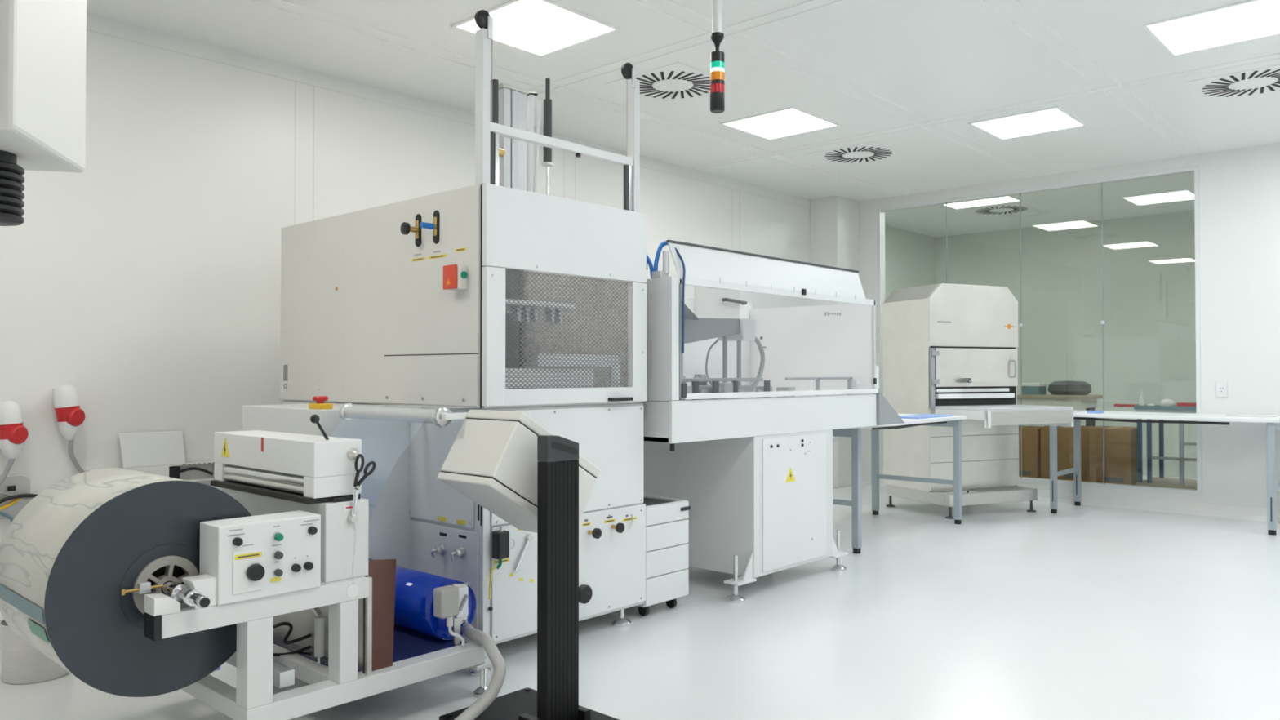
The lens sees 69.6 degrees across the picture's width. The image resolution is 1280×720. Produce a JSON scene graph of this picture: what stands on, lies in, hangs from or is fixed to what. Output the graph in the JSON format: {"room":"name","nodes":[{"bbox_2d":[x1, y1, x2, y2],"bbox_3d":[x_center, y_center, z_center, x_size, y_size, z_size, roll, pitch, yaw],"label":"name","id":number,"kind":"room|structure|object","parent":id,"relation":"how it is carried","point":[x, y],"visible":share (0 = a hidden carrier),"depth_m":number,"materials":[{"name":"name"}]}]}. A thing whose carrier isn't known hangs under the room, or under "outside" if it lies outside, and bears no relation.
{"room":"clean room","nodes":[
{"label":"clean room","id":0,"kind":"room"},
{"bbox_2d":[0,474,37,522],"bbox_3d":[-3.030,0.693,4.467,0.087,0.266,0.515,-1,-1,42],"label":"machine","id":1,"kind":"object","parent":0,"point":[15,490],"visible":0.66,"depth_m":4.47,"materials":[{"name":"metal"}]},
{"bbox_2d":[0,12,810,542],"bbox_3d":[-1.506,-0.242,6.302,0.122,3.067,10.670,-1,-1,42],"label":"wall","id":2,"kind":"structure","parent":0,"point":[144,281],"depth_m":5.17,"materials":[{"name":"white paint"}]},
{"bbox_2d":[0,400,28,485],"bbox_3d":[-3.045,0.443,4.393,0.158,0.498,0.167,0,-1,17],"label":"plug","id":3,"kind":"object","parent":2,"relation":"attached to","point":[13,433],"visible":1,"depth_m":4.38,"materials":[{"name":"white plastic"}]},
{"bbox_2d":[53,384,85,473],"bbox_3d":[-2.851,0.358,4.613,0.157,0.473,0.155,1,-1,-35],"label":"plug","id":4,"kind":"object","parent":2,"relation":"attached to","point":[66,400],"visible":0.96,"depth_m":4.56,"materials":[{"name":"white plastic"}]},
{"bbox_2d":[86,460,214,481],"bbox_3d":[-1.737,0.630,5.897,0.071,0.100,3.220,-1,-1,42],"label":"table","id":5,"kind":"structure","parent":2,"relation":"attached to","point":[203,470],"depth_m":5.07,"materials":[{"name":"white plastic"}]},
{"bbox_2d":[118,431,185,467],"bbox_3d":[-2.614,0.476,4.933,0.052,0.177,0.320,-1,-1,42],"label":"panel","id":6,"kind":"object","parent":5,"relation":"on","point":[149,448],"visible":1,"depth_m":4.93,"materials":[{"name":"white plastic"}]},
{"bbox_2d":[0,475,1279,719],"bbox_3d":[2.593,1.328,4.689,8.720,0.120,13.850,-1,-1,42],"label":"floor","id":7,"kind":"structure","parent":0,"point":[1007,611],"depth_m":4.16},
{"bbox_2d":[0,618,69,684],"bbox_3d":[-2.397,1.141,3.662,0.260,0.225,0.260,-1,-1,42],"label":"pail","id":8,"kind":"object","parent":7,"relation":"on","point":[21,664],"visible":0.58,"depth_m":3.55,"materials":[{"name":"white plastic"}]},
{"bbox_2d":[143,402,529,719],"bbox_3d":[-1.178,0.707,3.297,0.872,1.081,1.345,-1,-1,42],"label":"machine","id":9,"kind":"object","parent":7,"relation":"on","point":[290,561],"visible":0.89,"depth_m":2.98,"materials":[{"name":"white metal"}]},
{"bbox_2d":[0,468,251,697],"bbox_3d":[-1.560,0.668,2.853,1.005,0.622,0.625,-1,-1,42],"label":"roll","id":10,"kind":"object","parent":9,"relation":"attached to","point":[86,550],"depth_m":2.64,"materials":[{"name":"grey plastic"}]},
{"bbox_2d":[237,553,259,558],"bbox_3d":[-1.153,0.577,2.711,0.001,0.004,0.064,-1,-1,42],"label":"print","id":11,"kind":"object","parent":9,"relation":"on","point":[239,555],"depth_m":2.71},
{"bbox_2d":[227,519,319,563],"bbox_3d":[-1.101,0.554,2.775,0.001,0.116,0.285,-1,-1,42],"label":"print","id":12,"kind":"object","parent":9,"relation":"attached to","point":[253,542],"depth_m":2.77},
{"bbox_2d":[342,503,359,511],"bbox_3d":[-0.944,0.482,3.008,0.001,0.020,0.060,-1,-1,42],"label":"print","id":13,"kind":"object","parent":9,"relation":"on","point":[346,507],"depth_m":3.00,"materials":[{"name":"white paper"}]},
{"bbox_2d":[346,453,376,597],"bbox_3d":[-0.916,0.538,3.013,0.028,0.461,0.118,0,-1,29],"label":"scissors","id":14,"kind":"object","parent":9,"relation":"hanging from","point":[352,591],"visible":1,"depth_m":3.00,"materials":[{"name":"black plastic"}]},
{"bbox_2d":[368,558,475,639],"bbox_3d":[-0.927,0.938,3.643,0.620,0.216,0.216,-1,-1,42],"label":"barrel","id":15,"kind":"object","parent":9,"relation":"on","point":[414,588],"visible":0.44,"depth_m":3.46,"materials":[{"name":"blue plastic"}]},
{"bbox_2d":[356,404,502,408],"bbox_3d":[-0.927,0.465,3.539,0.550,0.572,0.650,-1,-1,42],"label":"film web","id":16,"kind":"object","parent":9,"relation":"attached to","point":[432,406],"visible":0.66,"depth_m":3.61},
{"bbox_2d":[433,585,458,618],"bbox_3d":[-0.701,0.875,3.329,0.058,0.103,0.078,-1,-1,42],"label":"box","id":17,"kind":"object","parent":9,"relation":"attached to","point":[446,598],"depth_m":3.31,"materials":[{"name":"white plastic"}]},
{"bbox_2d":[242,9,646,676],"bbox_3d":[-1.057,-0.081,4.497,1.800,2.693,1.417,-1,-1,42],"label":"machine","id":18,"kind":"object","parent":7,"relation":"on","point":[494,291],"visible":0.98,"depth_m":4.11,"materials":[{"name":"metal"}]},
{"bbox_2d":[628,514,634,528],"bbox_3d":[-0.041,0.764,4.349,0.018,0.065,0.040,0,-1,24],"label":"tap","id":19,"kind":"object","parent":18,"relation":"on","point":[631,517],"depth_m":4.37,"materials":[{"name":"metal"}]},
{"bbox_2d":[453,612,506,719],"bbox_3d":[-0.589,1.120,3.274,0.242,0.254,0.980,0,-1,-3],"label":"hose","id":20,"kind":"object","parent":7,"relation":"on","point":[484,701],"visible":0.78,"depth_m":3.15,"materials":[{"name":"white plastic"}]},
{"bbox_2d":[436,409,619,719],"bbox_3d":[-0.284,0.711,3.157,0.690,1.070,0.525,-1,-1,42],"label":"terminal","id":21,"kind":"object","parent":7,"relation":"on","point":[534,479],"visible":0.99,"depth_m":3.10,"materials":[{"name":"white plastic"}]},
{"bbox_2d":[637,494,690,616],"bbox_3d":[-0.074,0.995,4.798,0.600,0.547,0.337,-1,-1,42],"label":"base cabinet","id":22,"kind":"object","parent":7,"relation":"on","point":[667,522],"visible":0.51,"depth_m":4.60,"materials":[{"name":"white metal"}]},
{"bbox_2d":[640,240,904,603],"bbox_3d":[0.583,0.351,5.616,1.020,1.860,2.412,-1,-1,42],"label":"machine","id":23,"kind":"object","parent":7,"relation":"on","point":[743,406],"visible":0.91,"depth_m":5.20,"materials":[{"name":"grey paint"}]},
{"bbox_2d":[643,436,668,442],"bbox_3d":[0.461,0.402,5.512,0.980,0.025,2.030,-1,-1,42],"label":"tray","id":24,"kind":"object","parent":23,"relation":"on","point":[659,439],"depth_m":4.48,"materials":[{"name":"black plastic"}]},
{"bbox_2d":[666,240,865,298],"bbox_3d":[0.791,-0.483,5.189,0.084,0.196,1.870,-1,-1,42],"label":"hood","id":25,"kind":"object","parent":23,"relation":"attached to","point":[696,264],"depth_m":5.02,"materials":[{"name":"metal"}]},
{"bbox_2d":[832,413,966,553],"bbox_3d":[1.724,0.870,6.986,0.830,0.862,1.720,-1,-1,42],"label":"workbench","id":26,"kind":"object","parent":7,"relation":"on","point":[955,421],"visible":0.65,"depth_m":7.25,"materials":[{"name":"grey metal"}]},
{"bbox_2d":[899,413,952,418],"bbox_3d":[2.179,0.435,7.104,0.230,0.012,0.600,-1,-1,42],"label":"stack","id":27,"kind":"object","parent":26,"relation":"on","point":[920,415],"visible":0.8,"depth_m":7.04,"materials":[{"name":"blue paper"}]},
{"bbox_2d":[882,283,1037,519],"bbox_3d":[2.823,0.336,8.151,1.000,1.965,0.830,0,-1,-24],"label":"machine","id":28,"kind":"object","parent":7,"relation":"on","point":[944,344],"visible":0.98,"depth_m":7.97,"materials":[{"name":"silver metal"}]},
{"bbox_2d":[934,404,1073,428],"bbox_3d":[3.029,0.469,7.657,0.935,0.165,0.595,0,-1,-24],"label":"shelf","id":29,"kind":"object","parent":28,"relation":"attached to","point":[992,415],"visible":0.92,"depth_m":7.41,"materials":[{"name":"metal"}]},
{"bbox_2d":[1018,426,1040,478],"bbox_3d":[3.854,1.004,9.264,0.420,0.661,0.402,-1,-1,42],"label":"cardboard box","id":30,"kind":"object","parent":7,"relation":"on","point":[1031,452],"visible":0.25,"depth_m":9.03,"materials":[{"name":"brown cardboard"}]},
{"bbox_2d":[1017,393,1102,426],"bbox_3d":[4.061,0.843,9.315,1.020,0.985,0.550,-1,-1,42],"label":"workbench","id":31,"kind":"object","parent":7,"relation":"on","point":[1089,402],"visible":0.3,"depth_m":9.01,"materials":[{"name":"white wood"}]},
{"bbox_2d":[1022,382,1047,395],"bbox_3d":[3.966,0.292,9.268,0.190,0.115,0.220,-1,-1,42],"label":"clear box","id":32,"kind":"object","parent":31,"relation":"on","point":[1028,388],"visible":0.9,"depth_m":9.20,"materials":[{"name":"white plastic"}]},
{"bbox_2d":[1047,381,1092,395],"bbox_3d":[4.277,0.278,9.159,0.398,0.140,0.398,-1,-1,42],"label":"cushion","id":33,"kind":"object","parent":31,"relation":"on","point":[1055,388],"visible":0.98,"depth_m":9.01,"materials":[{"name":"grey fabric"}]},
{"bbox_2d":[1040,425,1097,481],"bbox_3d":[4.207,0.990,8.983,0.440,0.681,0.402,-1,-1,42],"label":"cardboard box","id":34,"kind":"object","parent":7,"relation":"on","point":[1064,433],"visible":0.34,"depth_m":8.84,"materials":[{"name":"brown cardboard"}]},
{"bbox_2d":[1088,426,1142,485],"bbox_3d":[4.476,0.980,8.656,0.360,0.691,0.402,-1,-1,42],"label":"cardboard box","id":35,"kind":"object","parent":7,"relation":"on","point":[1120,442],"visible":0.62,"depth_m":8.50,"materials":[{"name":"brown cardboard"}]},
{"bbox_2d":[1049,409,1279,534],"bbox_3d":[4.343,0.879,7.614,1.670,0.862,0.740,-1,-1,42],"label":"workbench","id":36,"kind":"object","parent":7,"relation":"on","point":[1273,423],"visible":0.92,"depth_m":7.45,"materials":[{"name":"grey metal"}]},
{"bbox_2d":[1087,410,1103,413],"bbox_3d":[3.857,0.442,7.793,0.100,0.018,0.120,-1,-1,42],"label":"notepad","id":37,"kind":"object","parent":36,"relation":"on","point":[1089,411],"visible":1,"depth_m":7.76,"materials":[{"name":"blue paper"}]},
{"bbox_2d":[1225,413,1279,417],"bbox_3d":[4.860,0.439,7.304,0.320,0.010,0.250,-1,-1,42],"label":"tray","id":38,"kind":"object","parent":36,"relation":"on","point":[1229,415],"visible":1,"depth_m":7.22,"materials":[{"name":"white plastic"}]},
{"bbox_2d":[1135,409,1196,489],"bbox_3d":[5.072,0.889,8.390,0.840,0.865,0.650,-1,-1,42],"label":"trolley","id":39,"kind":"object","parent":7,"relation":"on","point":[1181,482],"visible":0.35,"depth_m":8.39,"materials":[{"name":"grey metal"}]},
{"bbox_2d":[1114,404,1196,411],"bbox_3d":[4.864,0.434,8.391,0.980,0.045,0.280,-1,-1,42],"label":"tray","id":40,"kind":"object","parent":39,"relation":"on","point":[1136,406],"visible":0.44,"depth_m":8.35,"materials":[{"name":"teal plastic"}]},
{"bbox_2d":[1138,391,1144,405],"bbox_3d":[4.633,0.369,8.495,0.052,0.162,0.052,-1,-1,42],"label":"bottle","id":41,"kind":"object","parent":40,"relation":"in","point":[1141,402],"visible":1,"depth_m":8.48,"materials":[{"name":"white plastic"}]},
{"bbox_2d":[1159,399,1175,406],"bbox_3d":[4.824,0.403,8.414,0.130,0.091,0.130,-1,-1,42],"label":"wrapped part","id":42,"kind":"object","parent":40,"relation":"in","point":[1166,402],"visible":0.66,"depth_m":8.37,"materials":[{"name":"white plastic"}]},
{"bbox_2d":[1176,402,1195,406],"bbox_3d":[5.041,0.415,8.222,0.410,0.062,0.150,-1,-1,42],"label":"case","id":43,"kind":"object","parent":40,"relation":"in","point":[1178,404],"visible":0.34,"depth_m":8.26,"materials":[{"name":"plastic"}]},
{"bbox_2d":[1135,409,1196,413],"bbox_3d":[5.072,0.469,8.396,0.840,0.025,0.650,-1,-1,42],"label":"shelf","id":44,"kind":"object","parent":39,"relation":"attached to","point":[1140,411],"depth_m":8.27,"materials":[{"name":"grey paint"}]},
{"bbox_2d":[86,0,1279,237],"bbox_3d":[2.593,-1.856,4.735,8.720,0.126,13.850,-1,-1,42],"label":"ceiling","id":45,"kind":"structure","parent":0,"point":[910,77],"depth_m":5.71,"materials":[{"name":"white paint"}]},
{"bbox_2d":[0,0,86,226],"bbox_3d":[-0.881,-1.002,0.949,0.500,1.702,0.224,0,-1,-14],"label":"machine","id":46,"kind":"object","parent":45,"relation":"hanging from","point":[43,42],"visible":1,"depth_m":0.99,"materials":[{"name":"white plastic"}]},
{"bbox_2d":[450,0,620,57],"bbox_3d":[-0.560,-1.791,4.959,0.644,0.008,0.644,-1,-1,42],"label":"recessed light","id":47,"kind":"object","parent":45,"relation":"in","point":[539,28],"visible":1,"depth_m":4.94,"materials":[{"name":"white plastic"}]},
{"bbox_2d":[605,62,740,105],"bbox_3d":[0.212,-1.775,5.954,0.620,0.011,0.620,-1,-1,42],"label":"ceiling vent","id":48,"kind":"object","parent":45,"relation":"in","point":[677,82],"visible":0.93,"depth_m":5.92,"materials":[{"name":"white metal"}]},
{"bbox_2d":[710,0,724,113],"bbox_3d":[0.338,-1.446,4.022,0.064,0.725,0.064,-1,-1,42],"label":"tower","id":49,"kind":"object","parent":45,"relation":"hanging from","point":[717,81],"visible":1,"depth_m":4.00,"materials":[{"name":"black plastic"}]},
{"bbox_2d":[720,106,840,140],"bbox_3d":[1.051,-1.763,6.887,0.644,0.008,0.644,-1,-1,42],"label":"recessed light","id":50,"kind":"object","parent":45,"relation":"in","point":[790,121],"visible":1,"depth_m":6.86,"materials":[{"name":"white plastic"}]},
{"bbox_2d":[807,141,908,166],"bbox_3d":[1.860,-1.748,7.847,0.620,0.011,0.620,-1,-1,42],"label":"ceiling vent","id":51,"kind":"object","parent":45,"relation":"in","point":[873,151],"visible":1,"depth_m":7.81,"materials":[{"name":"white metal"}]},
{"bbox_2d":[942,195,1022,208],"bbox_3d":[3.668,-1.719,9.975,0.744,0.008,0.544,-1,-1,42],"label":"recessed light","id":52,"kind":"object","parent":45,"relation":"in","point":[1005,199],"visible":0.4,"depth_m":10.04,"materials":[{"name":"white plastic"}]},
{"bbox_2d":[964,202,1039,216],"bbox_3d":[4.125,-1.710,10.505,0.620,0.011,0.620,-1,-1,42],"label":"ceiling vent","id":53,"kind":"object","parent":45,"relation":"in","point":[1011,208],"visible":0.98,"depth_m":10.47,"materials":[{"name":"white metal"}]},
{"bbox_2d":[968,106,1087,140],"bbox_3d":[2.902,-1.764,6.883,0.644,0.008,0.644,-1,-1,42],"label":"recessed light","id":54,"kind":"object","parent":45,"relation":"in","point":[1053,118],"visible":1,"depth_m":6.86,"materials":[{"name":"white plastic"}]},
{"bbox_2d":[1141,0,1279,56],"bbox_3d":[3.142,-1.792,4.951,0.644,0.008,0.644,-1,-1,42],"label":"recessed light","id":55,"kind":"object","parent":45,"relation":"in","point":[1250,20],"visible":1,"depth_m":4.94,"materials":[{"name":"white plastic"}]},
{"bbox_2d":[1186,64,1279,102],"bbox_3d":[3.937,-1.776,5.910,0.620,0.011,0.620,-1,-1,42],"label":"ceiling vent","id":56,"kind":"object","parent":45,"relation":"in","point":[1264,80],"visible":1,"depth_m":5.93,"materials":[{"name":"white metal"}]},
{"bbox_2d":[810,195,858,488],"bbox_3d":[2.105,-0.190,9.924,0.330,3.067,0.450,-1,-1,42],"label":"wall pillar","id":57,"kind":"structure","parent":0,"point":[834,220],"depth_m":9.77,"materials":[{"name":"white paint"}]},
{"bbox_2d":[884,225,934,299],"bbox_3d":[3.007,-0.166,11.558,0.100,3.067,2.980,-1,-1,42],"label":"wall","id":58,"kind":"structure","parent":0,"point":[909,256],"depth_m":12.03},
{"bbox_2d":[934,210,1196,478],"bbox_3d":[7.229,-0.192,9.789,8.520,3.067,0.100,-1,-1,42],"label":"wall","id":59,"kind":"structure","parent":0,"point":[1148,285],"depth_m":11.16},
{"bbox_2d":[986,220,1196,470],"bbox_3d":[5.909,-0.175,10.924,3.606,3.067,0.002,-1,-1,42],"label":"trim","id":60,"kind":"structure","parent":59,"relation":"attached to","point":[1194,220],"depth_m":10.54,"materials":[{"name":"grey metal"}]},
{"bbox_2d":[858,142,1279,509],"bbox_3d":[5.188,-0.225,7.480,8.420,3.067,0.102,-1,-1,42],"label":"wall","id":61,"kind":"structure","parent":0,"point":[1239,188],"depth_m":7.67,"materials":[{"name":"white paint"}]},
{"bbox_2d":[876,165,1201,495],"bbox_3d":[3.681,-0.237,8.855,3.000,2.803,0.116,-1,-1,42],"label":"window","id":62,"kind":"structure","parent":61,"relation":"in","point":[881,211],"depth_m":8.35,"materials":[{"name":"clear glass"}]},
{"bbox_2d":[861,475,1279,523],"bbox_3d":[5.306,1.255,7.254,7.970,0.100,0.045,-1,-1,42],"label":"baseboard","id":63,"kind":"structure","parent":61,"relation":"attached to","point":[1110,501],"depth_m":8.00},
{"bbox_2d":[1215,382,1227,397],"bbox_3d":[4.865,0.246,7.694,0.085,0.130,0.012,-1,-1,42],"label":"wall socket","id":64,"kind":"object","parent":61,"relation":"attached to","point":[1221,388],"visible":1,"depth_m":7.69,"materials":[{"name":"white plastic"}]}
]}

